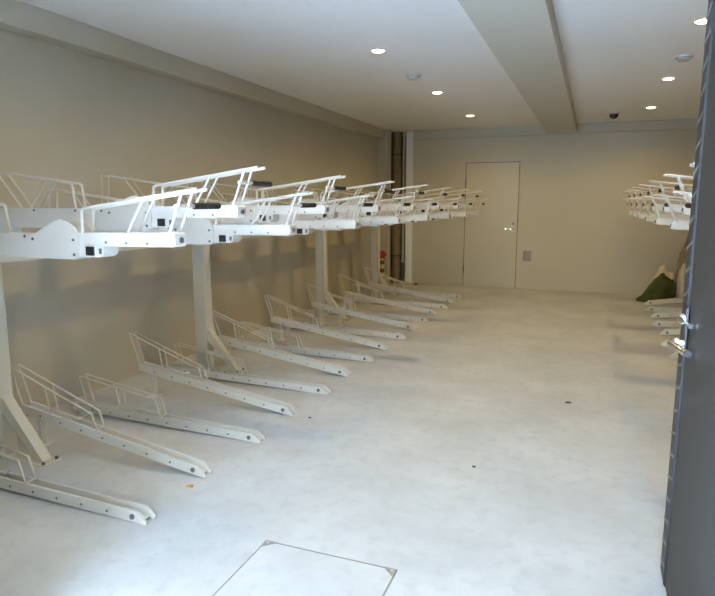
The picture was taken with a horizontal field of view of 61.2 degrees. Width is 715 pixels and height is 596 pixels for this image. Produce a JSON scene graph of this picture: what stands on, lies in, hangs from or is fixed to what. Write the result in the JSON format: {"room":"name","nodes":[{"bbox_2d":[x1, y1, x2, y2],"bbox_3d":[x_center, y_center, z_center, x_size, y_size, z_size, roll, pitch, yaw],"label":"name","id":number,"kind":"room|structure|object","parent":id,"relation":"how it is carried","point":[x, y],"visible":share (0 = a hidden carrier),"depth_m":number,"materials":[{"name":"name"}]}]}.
{"room":"bicycle parking room","nodes":[
{"label":"bicycle parking room","id":0,"kind":"room"},
{"bbox_2d":[0,29,376,416],"bbox_3d":[-1.312,-0.946,6.660,0.200,2.700,11.400,3,10,21],"label":"wall","id":1,"kind":"structure","parent":0,"point":[66,114],"depth_m":5.04,"materials":[{"name":"beige paint"}]},
{"bbox_2d":[0,0,383,138],"bbox_3d":[-1.371,-2.104,5.861,0.130,0.165,9.820,3,10,21],"label":"ceiling beam","id":2,"kind":"structure","parent":1,"relation":"attached to","point":[16,16],"depth_m":4.90,"materials":[{"name":"paint"}]},
{"bbox_2d":[0,278,682,595],"bbox_3d":[0.451,1.350,1.393,14.000,0.200,20.500,3,10,21],"label":"floor","id":3,"kind":"structure","parent":0,"point":[560,498],"depth_m":3.35,"materials":[{"name":"concrete"}]},
{"bbox_2d":[0,444,155,524],"bbox_3d":[-1.640,0.851,3.023,1.482,0.279,0.084,3,10,21],"label":"tray","id":4,"kind":"object","parent":3,"relation":"on","point":[124,509],"visible":1,"depth_m":2.92,"materials":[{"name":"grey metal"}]},
{"bbox_2d":[11,363,212,477],"bbox_3d":[-1.442,0.680,3.456,1.381,0.482,0.084,3,10,21],"label":"tray","id":5,"kind":"object","parent":3,"relation":"on","point":[178,460],"visible":0.95,"depth_m":3.47,"materials":[{"name":"grey metal"}]},
{"bbox_2d":[73,373,265,442],"bbox_3d":[-1.274,0.704,3.958,1.482,0.279,0.084,3,10,21],"label":"tray","id":6,"kind":"object","parent":3,"relation":"on","point":[125,412],"visible":0.99,"depth_m":3.96,"materials":[{"name":"white metal"}]},
{"bbox_2d":[0,226,399,467],"bbox_3d":[-0.755,-0.151,6.431,0.490,1.200,7.370,3,10,21],"label":"frame","id":7,"kind":"object","parent":3,"relation":"on","point":[13,422],"visible":0.67,"depth_m":5.20,"materials":[{"name":"grey metal"}]},
{"bbox_2d":[0,187,220,259],"bbox_3d":[-1.495,-0.380,2.894,1.947,0.345,0.316,3,10,21],"label":"tray","id":8,"kind":"object","parent":7,"relation":"on","point":[75,239],"visible":1,"depth_m":2.64,"materials":[{"name":"grey metal"}]},
{"bbox_2d":[78,232,186,246],"bbox_3d":[-0.972,-0.253,2.596,0.528,0.067,0.081,3,10,21],"label":"tray","id":9,"kind":"object","parent":8,"relation":"on","point":[85,239],"depth_m":2.55,"materials":[{"name":"grey metal"}]},
{"bbox_2d":[0,166,272,231],"bbox_3d":[-1.322,-0.502,3.325,1.947,0.458,0.316,3,10,21],"label":"tray","id":10,"kind":"object","parent":7,"relation":"on","point":[119,217],"visible":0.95,"depth_m":3.13,"materials":[{"name":"grey metal"}]},
{"bbox_2d":[151,205,245,217],"bbox_3d":[-0.800,-0.431,3.019,0.528,0.067,0.081,3,10,21],"label":"tray","id":11,"kind":"object","parent":10,"relation":"on","point":[157,211],"depth_m":2.97,"materials":[{"name":"grey metal"}]},
{"bbox_2d":[48,188,316,244],"bbox_3d":[-1.128,-0.527,3.829,1.947,0.345,0.316,3,10,21],"label":"tray","id":12,"kind":"object","parent":7,"relation":"on","point":[200,231],"visible":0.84,"depth_m":3.57,"materials":[{"name":"grey metal"}]},
{"bbox_2d":[213,224,295,234],"bbox_3d":[-0.606,-0.400,3.531,0.528,0.067,0.081,3,10,21],"label":"tray","id":13,"kind":"object","parent":12,"relation":"on","point":[218,229],"depth_m":3.49,"materials":[{"name":"grey metal"}]},
{"bbox_2d":[101,174,345,223],"bbox_3d":[-0.956,-0.649,4.261,1.947,0.458,0.316,3,10,21],"label":"tray","id":14,"kind":"object","parent":7,"relation":"on","point":[272,214],"visible":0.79,"depth_m":3.98,"materials":[{"name":"grey metal"}]},
{"bbox_2d":[254,205,329,214],"bbox_3d":[-0.434,-0.578,3.954,0.528,0.067,0.081,3,10,21],"label":"tray","id":15,"kind":"object","parent":14,"relation":"on","point":[273,209],"depth_m":3.92,"materials":[{"name":"grey metal"}]},
{"bbox_2d":[151,191,374,235],"bbox_3d":[-0.762,-0.674,4.764,1.947,0.345,0.316,3,10,21],"label":"tray","id":16,"kind":"object","parent":7,"relation":"on","point":[303,227],"visible":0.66,"depth_m":4.46,"materials":[{"name":"grey metal"}]},
{"bbox_2d":[291,220,358,227],"bbox_3d":[-0.240,-0.547,4.467,0.528,0.067,0.081,3,10,21],"label":"tray","id":17,"kind":"object","parent":16,"relation":"on","point":[299,223],"depth_m":4.42,"materials":[{"name":"grey metal"}]},
{"bbox_2d":[186,181,394,219],"bbox_3d":[-0.590,-0.796,5.196,1.947,0.458,0.316,3,10,21],"label":"tray","id":18,"kind":"object","parent":7,"relation":"on","point":[376,207],"visible":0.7,"depth_m":4.90,"materials":[{"name":"grey metal"}]},
{"bbox_2d":[329,204,380,211],"bbox_3d":[-0.068,-0.725,4.889,0.528,0.067,0.081,3,10,21],"label":"tray","id":19,"kind":"object","parent":18,"relation":"on","point":[376,207],"depth_m":4.84,"materials":[{"name":"grey metal"}]},
{"bbox_2d":[221,193,412,230],"bbox_3d":[-0.396,-0.821,5.699,1.947,0.345,0.316,3,10,21],"label":"tray","id":20,"kind":"object","parent":7,"relation":"on","point":[341,216],"visible":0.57,"depth_m":5.38,"materials":[{"name":"grey metal"}]},
{"bbox_2d":[343,217,399,223],"bbox_3d":[0.127,-0.694,5.402,0.528,0.067,0.081,3,10,21],"label":"tray","id":21,"kind":"object","parent":20,"relation":"on","point":[362,220],"depth_m":5.35,"materials":[{"name":"grey metal"}]},
{"bbox_2d":[247,184,427,216],"bbox_3d":[-0.224,-0.943,6.131,1.947,0.458,0.316,3,10,21],"label":"tray","id":22,"kind":"object","parent":7,"relation":"on","point":[390,207],"visible":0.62,"depth_m":5.81,"materials":[{"name":"grey metal"}]},
{"bbox_2d":[381,204,414,210],"bbox_3d":[0.299,-0.872,5.825,0.528,0.067,0.081,3,10,21],"label":"tray","id":23,"kind":"object","parent":22,"relation":"on","point":[390,207],"depth_m":5.76,"materials":[{"name":"grey metal"}]},
{"bbox_2d":[272,194,440,226],"bbox_3d":[-0.030,-0.968,6.634,1.947,0.345,0.316,3,10,21],"label":"tray","id":24,"kind":"object","parent":7,"relation":"on","point":[405,217],"visible":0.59,"depth_m":6.29,"materials":[{"name":"grey metal"}]},
{"bbox_2d":[380,215,428,220],"bbox_3d":[0.493,-0.841,6.337,0.528,0.067,0.081,3,10,21],"label":"tray","id":25,"kind":"object","parent":24,"relation":"on","point":[402,217],"depth_m":6.27,"materials":[{"name":"grey metal"}]},
{"bbox_2d":[291,186,450,214],"bbox_3d":[0.142,-1.090,7.066,1.947,0.458,0.316,3,10,21],"label":"tray","id":26,"kind":"object","parent":7,"relation":"on","point":[419,206],"visible":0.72,"depth_m":6.77,"materials":[{"name":"grey metal"}]},
{"bbox_2d":[415,204,439,209],"bbox_3d":[0.665,-1.019,6.760,0.528,0.067,0.081,3,10,21],"label":"tray","id":27,"kind":"object","parent":26,"relation":"on","point":[417,206],"depth_m":6.69,"materials":[{"name":"grey metal"}]},
{"bbox_2d":[311,195,460,223],"bbox_3d":[0.336,-1.115,7.570,1.947,0.345,0.316,3,10,21],"label":"tray","id":28,"kind":"object","parent":7,"relation":"on","point":[431,215],"visible":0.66,"depth_m":7.21,"materials":[{"name":"grey metal"}]},
{"bbox_2d":[408,213,450,217],"bbox_3d":[0.859,-0.988,7.272,0.528,0.067,0.081,3,10,21],"label":"tray","id":29,"kind":"object","parent":28,"relation":"on","point":[431,215],"depth_m":7.20,"materials":[{"name":"grey metal"}]},
{"bbox_2d":[326,189,468,213],"bbox_3d":[0.508,-1.237,8.001,1.947,0.458,0.316,3,10,21],"label":"tray","id":30,"kind":"object","parent":7,"relation":"on","point":[442,206],"visible":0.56,"depth_m":7.66,"materials":[{"name":"grey metal"}]},
{"bbox_2d":[440,204,458,208],"bbox_3d":[1.031,-1.166,7.695,0.528,0.067,0.081,3,10,21],"label":"tray","id":31,"kind":"object","parent":30,"relation":"on","point":[442,206],"depth_m":7.61,"materials":[{"name":"grey metal"}]},
{"bbox_2d":[341,196,475,220],"bbox_3d":[0.702,-1.262,8.505,1.947,0.345,0.316,3,10,21],"label":"tray","id":32,"kind":"object","parent":7,"relation":"on","point":[453,214],"visible":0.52,"depth_m":8.13,"materials":[{"name":"grey metal"}]},
{"bbox_2d":[430,212,466,216],"bbox_3d":[1.225,-1.135,8.207,0.528,0.067,0.081,3,10,21],"label":"tray","id":33,"kind":"object","parent":32,"relation":"on","point":[453,214],"depth_m":8.12,"materials":[{"name":"grey metal"}]},
{"bbox_2d":[354,189,481,211],"bbox_3d":[0.875,-1.384,8.936,1.947,0.458,0.316,3,10,21],"label":"tray","id":34,"kind":"object","parent":7,"relation":"on","point":[475,192],"visible":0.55,"depth_m":8.64,"materials":[{"name":"grey metal"}]},
{"bbox_2d":[368,197,487,218],"bbox_3d":[1.069,-1.409,9.440,1.947,0.345,0.316,3,10,21],"label":"tray","id":35,"kind":"object","parent":7,"relation":"on","point":[477,212],"visible":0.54,"depth_m":9.06,"materials":[{"name":"grey metal"}]},
{"bbox_2d":[450,211,479,214],"bbox_3d":[1.591,-1.283,9.142,0.528,0.067,0.081,3,10,21],"label":"tray","id":36,"kind":"object","parent":35,"relation":"on","point":[468,212],"depth_m":9.06,"materials":[{"name":"grey metal"}]},
{"bbox_2d":[129,331,296,415],"bbox_3d":[-1.076,0.533,4.391,1.381,0.482,0.084,3,10,21],"label":"tray","id":37,"kind":"object","parent":3,"relation":"on","point":[155,370],"visible":0.99,"depth_m":4.41,"materials":[{"name":"white metal"}]},
{"bbox_2d":[168,342,330,394],"bbox_3d":[-0.908,0.557,4.893,1.482,0.279,0.084,3,10,21],"label":"tray","id":38,"kind":"object","parent":3,"relation":"on","point":[225,374],"visible":0.89,"depth_m":4.88,"materials":[{"name":"white metal"}]},
{"bbox_2d":[212,310,350,376],"bbox_3d":[-0.710,0.386,5.327,1.381,0.482,0.084,3,10,21],"label":"tray","id":39,"kind":"object","parent":3,"relation":"on","point":[228,341],"visible":0.91,"depth_m":5.33,"materials":[{"name":"white metal"}]},
{"bbox_2d":[212,540,396,595],"bbox_3d":[-0.231,1.117,2.231,0.595,0.019,0.620,3,10,21],"label":"floor hatch","id":40,"kind":"object","parent":3,"relation":"in","point":[274,569],"visible":1,"depth_m":2.37,"materials":[{"name":"concrete"}]},
{"bbox_2d":[238,321,374,361],"bbox_3d":[-0.541,0.410,5.828,1.482,0.279,0.084,3,10,21],"label":"tray","id":41,"kind":"object","parent":3,"relation":"on","point":[298,349],"visible":0.78,"depth_m":5.79,"materials":[{"name":"white metal"}]},
{"bbox_2d":[264,294,388,349],"bbox_3d":[-0.344,0.239,6.262,1.381,0.482,0.084,3,10,21],"label":"tray","id":42,"kind":"object","parent":3,"relation":"on","point":[275,319],"visible":1,"depth_m":6.28,"materials":[{"name":"white metal"}]},
{"bbox_2d":[283,306,405,338],"bbox_3d":[-0.175,0.263,6.763,1.482,0.279,0.084,3,10,21],"label":"tray","id":43,"kind":"object","parent":3,"relation":"on","point":[386,334],"visible":0.66,"depth_m":6.70,"materials":[{"name":"white metal"}]},
{"bbox_2d":[306,283,415,329],"bbox_3d":[0.023,0.092,7.197,1.381,0.482,0.084,3,10,21],"label":"tray","id":44,"kind":"object","parent":3,"relation":"on","point":[321,306],"visible":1,"depth_m":7.22,"materials":[{"name":"white metal"}]},
{"bbox_2d":[328,295,429,321],"bbox_3d":[0.191,0.116,7.699,1.482,0.279,0.084,3,10,21],"label":"tray","id":45,"kind":"object","parent":3,"relation":"on","point":[386,315],"visible":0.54,"depth_m":7.59,"materials":[{"name":"white metal"}]},
{"bbox_2d":[380,250,386,283],"bbox_3d":[0.432,-0.513,10.550,0.150,0.635,0.108,3,10,21],"label":"post","id":46,"kind":"object","parent":3,"relation":"on","point":[383,254],"visible":0.52,"depth_m":10.50,"materials":[{"name":"multicoloured"}]},
{"bbox_2d":[338,274,436,314],"bbox_3d":[0.389,-0.055,8.132,1.381,0.482,0.084,3,10,21],"label":"tray","id":47,"kind":"object","parent":3,"relation":"on","point":[351,295],"visible":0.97,"depth_m":8.15,"materials":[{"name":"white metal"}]},
{"bbox_2d":[391,132,401,282],"bbox_3d":[0.706,-1.616,10.953,0.190,2.690,0.190,3,10,21],"label":"pipe","id":48,"kind":"object","parent":3,"relation":"on","point":[396,136],"visible":0.68,"depth_m":10.86,"materials":[{"name":"brown metal"}]},
{"bbox_2d":[347,284,447,308],"bbox_3d":[0.557,-0.031,8.634,1.482,0.279,0.084,3,10,21],"label":"tray","id":49,"kind":"object","parent":3,"relation":"on","point":[420,304],"visible":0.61,"depth_m":8.55,"materials":[{"name":"white metal"}]},
{"bbox_2d":[390,134,405,277],"bbox_3d":[3.409,-1.506,10.215,6.010,2.700,1.080,3,10,21],"label":"wall niche","id":50,"kind":"object","parent":3,"relation":"on","point":[391,134],"depth_m":11.43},
{"bbox_2d":[401,132,404,282],"bbox_3d":[0.823,-1.602,10.861,0.052,2.690,0.052,3,10,21],"label":"drain pipe","id":51,"kind":"object","parent":3,"relation":"on","point":[403,182],"visible":0.79,"depth_m":10.89,"materials":[{"name":"grey"}]},
{"bbox_2d":[364,267,452,302],"bbox_3d":[0.755,-0.202,9.067,1.381,0.482,0.084,3,10,21],"label":"tray","id":52,"kind":"object","parent":3,"relation":"on","point":[376,285],"visible":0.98,"depth_m":9.09,"materials":[{"name":"white metal"}]},
{"bbox_2d":[380,277,461,297],"bbox_3d":[0.923,-0.178,9.569,1.482,0.279,0.084,3,10,21],"label":"tray","id":53,"kind":"object","parent":3,"relation":"on","point":[452,295],"visible":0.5,"depth_m":9.46,"materials":[{"name":"white metal"}]},
{"bbox_2d":[636,273,676,301],"bbox_3d":[4.423,-0.157,8.946,0.533,0.430,0.330,3,10,21],"label":"cloth sack","id":54,"kind":"object","parent":3,"relation":"on","point":[661,287],"visible":0.8,"depth_m":8.82,"materials":[{"name":"green fabric"}]},
{"bbox_2d":[644,298,682,304],"bbox_3d":[4.778,-0.101,8.424,1.381,0.482,0.084,3,10,21],"label":"tray","id":55,"kind":"object","parent":3,"relation":"on","point":[672,300],"visible":0.5,"depth_m":8.58,"materials":[{"name":"white metal"}]},
{"bbox_2d":[645,307,681,311],"bbox_3d":[4.602,0.079,7.935,1.482,0.279,0.084,3,10,21],"label":"tray","id":56,"kind":"object","parent":3,"relation":"on","point":[653,309],"visible":0.52,"depth_m":8.12,"materials":[{"name":"white metal"}]},
{"bbox_2d":[653,265,674,281],"bbox_3d":[4.706,-0.251,9.253,0.296,0.520,0.284,-2,9,-10],"label":"cloth sack","id":57,"kind":"object","parent":3,"relation":"on","point":[662,269],"visible":0.21,"depth_m":9.18,"materials":[{"name":"beige fabric"}]},
{"bbox_2d":[652,321,680,327],"bbox_3d":[4.213,0.235,6.940,1.482,0.279,0.084,3,10,21],"label":"tray","id":58,"kind":"object","parent":3,"relation":"on","point":[657,323],"visible":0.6,"depth_m":7.14,"materials":[{"name":"white metal"}]},
{"bbox_2d":[651,311,681,317],"bbox_3d":[4.388,0.055,7.429,1.381,0.482,0.084,3,10,21],"label":"tray","id":59,"kind":"object","parent":3,"relation":"on","point":[675,313],"visible":0.47,"depth_m":7.62,"materials":[{"name":"white metal"}]},
{"bbox_2d":[659,328,680,335],"bbox_3d":[3.999,0.212,6.434,1.381,0.482,0.084,3,10,21],"label":"tray","id":60,"kind":"object","parent":3,"relation":"on","point":[675,331],"visible":0.47,"depth_m":6.64,"materials":[{"name":"white metal"}]},
{"bbox_2d":[675,263,685,303],"bbox_3d":[4.787,-0.222,8.813,0.236,0.600,0.306,3,10,21],"label":"cloth sack","id":61,"kind":"object","parent":3,"relation":"on","point":[681,274],"visible":0.32,"depth_m":8.74,"materials":[{"name":"beige fabric"}]},
{"bbox_2d":[675,234,688,296],"bbox_3d":[5.005,-0.496,9.206,0.276,1.020,0.284,3,10,21],"label":"cloth sack","id":62,"kind":"object","parent":3,"relation":"on","point":[683,254],"visible":0.23,"depth_m":9.16,"materials":[{"name":"brown fabric"}]},
{"bbox_3d":[4.138,0.002,5.457,0.490,1.200,7.260,3,10,21],"label":"frame","id":63,"kind":"object","parent":3,"relation":"on","visible":0},
{"bbox_2d":[621,199,669,214],"bbox_3d":[4.925,-1.320,8.874,1.947,0.345,0.316,3,10,21],"label":"tray","id":64,"kind":"object","parent":63,"relation":"on","point":[630,212],"visible":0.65,"depth_m":9.04,"materials":[{"name":"grey metal"}]},
{"bbox_2d":[628,211,666,214],"bbox_3d":[4.327,-1.261,9.005,0.528,0.067,0.081,3,10,21],"label":"tray","id":65,"kind":"object","parent":64,"relation":"on","point":[630,212],"depth_m":9.04,"materials":[{"name":"grey metal"}]},
{"bbox_2d":[623,191,676,211],"bbox_3d":[4.730,-1.295,8.368,1.947,0.458,0.316,3,10,21],"label":"tray","id":66,"kind":"object","parent":63,"relation":"on","point":[630,195],"visible":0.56,"depth_m":8.53,"materials":[{"name":"grey metal"}]},
{"bbox_2d":[625,198,679,216],"bbox_3d":[4.535,-1.164,7.879,1.947,0.345,0.316,3,10,21],"label":"tray","id":67,"kind":"object","parent":63,"relation":"on","point":[635,214],"visible":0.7,"depth_m":8.04,"materials":[{"name":"grey metal"}]},
{"bbox_2d":[633,212,675,216],"bbox_3d":[3.937,-1.104,8.010,0.528,0.067,0.081,3,10,21],"label":"tray","id":68,"kind":"object","parent":67,"relation":"on","point":[635,214],"depth_m":8.03,"materials":[{"name":"grey metal"}]},
{"bbox_2d":[632,187,683,214],"bbox_3d":[3.951,-0.982,6.378,1.947,0.458,0.316,3,10,21],"label":"tray","id":69,"kind":"object","parent":63,"relation":"on","point":[640,189],"visible":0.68,"depth_m":6.54,"materials":[{"name":"grey metal"}]},
{"bbox_2d":[642,204,678,209],"bbox_3d":[3.353,-0.978,6.500,0.528,0.067,0.081,3,10,21],"label":"tray","id":70,"kind":"object","parent":69,"relation":"on","point":[648,205],"depth_m":6.54,"materials":[{"name":"grey metal"}]},
{"bbox_2d":[627,189,689,212],"bbox_3d":[4.340,-1.138,7.373,1.947,0.458,0.316,3,10,21],"label":"tray","id":71,"kind":"object","parent":63,"relation":"on","point":[635,194],"visible":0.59,"depth_m":7.52,"materials":[{"name":"grey metal"}]},
{"bbox_2d":[629,198,689,218],"bbox_3d":[4.145,-1.007,6.884,1.947,0.345,0.316,3,10,21],"label":"tray","id":72,"kind":"object","parent":63,"relation":"on","point":[641,215],"visible":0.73,"depth_m":7.04,"materials":[{"name":"grey metal"}]},
{"bbox_2d":[638,213,685,218],"bbox_3d":[3.548,-0.948,7.014,0.528,0.067,0.081,3,10,21],"label":"tray","id":73,"kind":"object","parent":72,"relation":"on","point":[641,215],"depth_m":7.04,"materials":[{"name":"grey metal"}]},
{"bbox_2d":[635,197,689,220],"bbox_3d":[3.756,-0.851,5.889,1.947,0.345,0.316,3,10,21],"label":"tray","id":74,"kind":"object","parent":63,"relation":"on","point":[648,217],"visible":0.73,"depth_m":6.05,"materials":[{"name":"grey metal"}]},
{"bbox_2d":[645,215,689,220],"bbox_3d":[3.158,-0.791,6.019,0.528,0.067,0.081,3,10,21],"label":"tray","id":75,"kind":"object","parent":74,"relation":"on","point":[648,217],"depth_m":6.05,"materials":[{"name":"grey metal"}]},
{"bbox_2d":[639,184,689,210],"bbox_3d":[3.561,-0.825,5.383,1.947,0.458,0.316,3,10,21],"label":"tray","id":76,"kind":"object","parent":63,"relation":"on","point":[659,206],"visible":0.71,"depth_m":5.54,"materials":[{"name":"grey metal"}]},
{"bbox_2d":[650,204,675,210],"bbox_3d":[2.963,-0.822,5.505,0.528,0.067,0.081,3,10,21],"label":"tray","id":77,"kind":"object","parent":76,"relation":"on","point":[660,206],"depth_m":5.54,"materials":[{"name":"grey metal"}]},
{"bbox_2d":[643,196,689,224],"bbox_3d":[3.366,-0.694,4.894,1.947,0.345,0.316,3,10,21],"label":"tray","id":78,"kind":"object","parent":63,"relation":"on","point":[659,220],"visible":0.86,"depth_m":5.06,"materials":[{"name":"grey metal"}]},
{"bbox_2d":[655,217,689,224],"bbox_3d":[2.769,-0.635,5.024,0.528,0.067,0.081,3,10,21],"label":"tray","id":79,"kind":"object","parent":78,"relation":"on","point":[659,220],"depth_m":5.05,"materials":[{"name":"grey metal"}]},
{"bbox_2d":[649,180,692,212],"bbox_3d":[3.171,-0.669,4.388,1.947,0.458,0.316,3,10,21],"label":"tray","id":80,"kind":"object","parent":63,"relation":"on","point":[677,208],"visible":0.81,"depth_m":4.54,"materials":[{"name":"grey metal"}]},
{"bbox_2d":[663,205,683,212],"bbox_3d":[2.574,-0.665,4.510,0.528,0.067,0.081,3,10,21],"label":"tray","id":81,"kind":"object","parent":80,"relation":"on","point":[677,208],"depth_m":4.54,"materials":[{"name":"grey metal"}]},
{"bbox_2d":[654,194,689,229],"bbox_3d":[2.977,-0.538,3.899,1.947,0.345,0.316,3,10,21],"label":"tray","id":82,"kind":"object","parent":63,"relation":"on","point":[675,225],"visible":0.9,"depth_m":4.07,"materials":[{"name":"grey metal"}]},
{"bbox_2d":[670,221,689,229],"bbox_3d":[2.379,-0.478,4.029,0.528,0.067,0.081,3,10,21],"label":"tray","id":83,"kind":"object","parent":82,"relation":"on","point":[675,225],"depth_m":4.07,"materials":[{"name":"grey metal"}]},
{"bbox_2d":[664,174,692,214],"bbox_3d":[2.782,-0.512,3.393,1.947,0.458,0.316,3,10,21],"label":"tray","id":84,"kind":"object","parent":63,"relation":"on","point":[686,211],"visible":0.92,"depth_m":3.57,"materials":[{"name":"grey metal"}]},
{"bbox_2d":[682,205,690,214],"bbox_3d":[2.184,-0.509,3.515,0.528,0.067,0.081,3,10,21],"label":"tray","id":85,"kind":"object","parent":84,"relation":"on","point":[686,211],"depth_m":3.57,"materials":[{"name":"grey metal"}]},
{"bbox_2d":[673,191,691,207],"bbox_3d":[2.587,-0.381,2.904,1.947,0.345,0.316,3,10,21],"label":"tray","id":86,"kind":"object","parent":63,"relation":"on","point":[689,194],"visible":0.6,"depth_m":3.10,"materials":[{"name":"grey metal"}]},
{"bbox_2d":[19,0,707,135],"bbox_3d":[1.584,-2.205,5.328,6.410,0.200,11.400,3,10,21],"label":"ceiling","id":87,"kind":"structure","parent":0,"point":[617,54],"depth_m":5.08,"materials":[{"name":"white paint"}]},
{"bbox_2d":[406,73,420,80],"bbox_3d":[0.554,-2.181,5.974,0.150,0.048,0.150,3,10,21],"label":"smoke detector","id":88,"kind":"object","parent":87,"relation":"attached to","point":[413,76],"visible":1,"depth_m":5.93,"materials":[{"name":"grey plastic"}]},
{"bbox_2d":[458,0,577,133],"bbox_3d":[1.449,-1.982,5.004,0.455,0.140,10.240,3,10,21],"label":"beam","id":89,"kind":"structure","parent":87,"relation":"attached to","point":[523,35],"depth_m":4.51,"materials":[{"name":"paint"}]},
{"bbox_2d":[608,111,619,118],"bbox_3d":[3.568,-2.539,8.406,0.150,0.095,0.150,3,10,21],"label":"dome camera","id":90,"kind":"object","parent":87,"relation":"attached to","point":[613,114],"visible":1,"depth_m":8.36,"materials":[{"name":"grey plastic"}]},
{"bbox_2d":[674,54,693,61],"bbox_3d":[2.809,-2.058,5.197,0.150,0.048,0.150,3,10,21],"label":"smoke detector","id":91,"kind":"object","parent":87,"relation":"attached to","point":[682,57],"visible":1,"depth_m":5.16,"materials":[{"name":"grey plastic"}]},
{"bbox_2d":[692,17,706,23],"bbox_3d":[2.390,-1.914,4.179,0.132,0.018,0.132,3,10,21],"label":"recessed light","id":92,"kind":"object","parent":87,"relation":"in","point":[703,20],"visible":0.64,"depth_m":4.16,"materials":[{"name":"white"}]},
{"bbox_2d":[377,129,390,284],"bbox_3d":[0.465,-1.576,10.663,0.190,2.700,0.200,3,10,21],"label":"wall pillar","id":93,"kind":"structure","parent":0,"point":[383,145],"depth_m":10.51,"materials":[{"name":"beige paint"}]},
{"bbox_2d":[412,129,696,293],"bbox_3d":[3.594,-1.468,9.975,5.490,2.700,0.200,3,10,21],"label":"wall","id":94,"kind":"structure","parent":0,"point":[579,233],"depth_m":9.91,"materials":[{"name":"beige paint"}]},
{"bbox_2d":[405,131,413,282],"bbox_3d":[0.967,-1.621,10.953,0.125,2.700,0.250,3,10,21],"label":"trim","id":95,"kind":"structure","parent":94,"relation":"attached to","point":[409,136],"depth_m":10.80,"materials":[{"name":"white paint"}]},
{"bbox_2d":[463,161,519,287],"bbox_3d":[2.279,-1.245,10.376,0.916,2.136,0.075,3,10,21],"label":"door","id":96,"kind":"structure","parent":94,"relation":"in","point":[490,237],"depth_m":10.39,"materials":[{"name":"beige paint"}]},
{"bbox_2d":[523,251,530,260],"bbox_3d":[2.876,-0.712,10.257,0.135,0.170,0.018,3,10,21],"label":"wall socket plate","id":97,"kind":"object","parent":94,"relation":"attached to","point":[526,254],"visible":1,"depth_m":10.25,"materials":[{"name":"white plastic"}]},
{"bbox_2d":[413,118,697,139],"bbox_3d":[3.547,-2.708,9.658,5.490,0.150,0.060,3,10,21],"label":"trim","id":98,"kind":"structure","parent":94,"relation":"attached to","point":[674,124],"depth_m":9.74,"materials":[{"name":"paint"}]},
{"bbox_3d":[1.881,-0.036,0.875,2.040,2.700,0.140,3,10,21],"label":"wall partition","id":99,"kind":"structure","parent":0,"visible":0},
{"bbox_2d":[660,0,714,595],"bbox_3d":[1.063,-0.151,1.757,0.178,2.628,0.952,3,10,21],"label":"door","id":100,"kind":"structure","parent":99,"relation":"in","point":[687,567],"depth_m":1.94,"materials":[{"name":"grey paint"}]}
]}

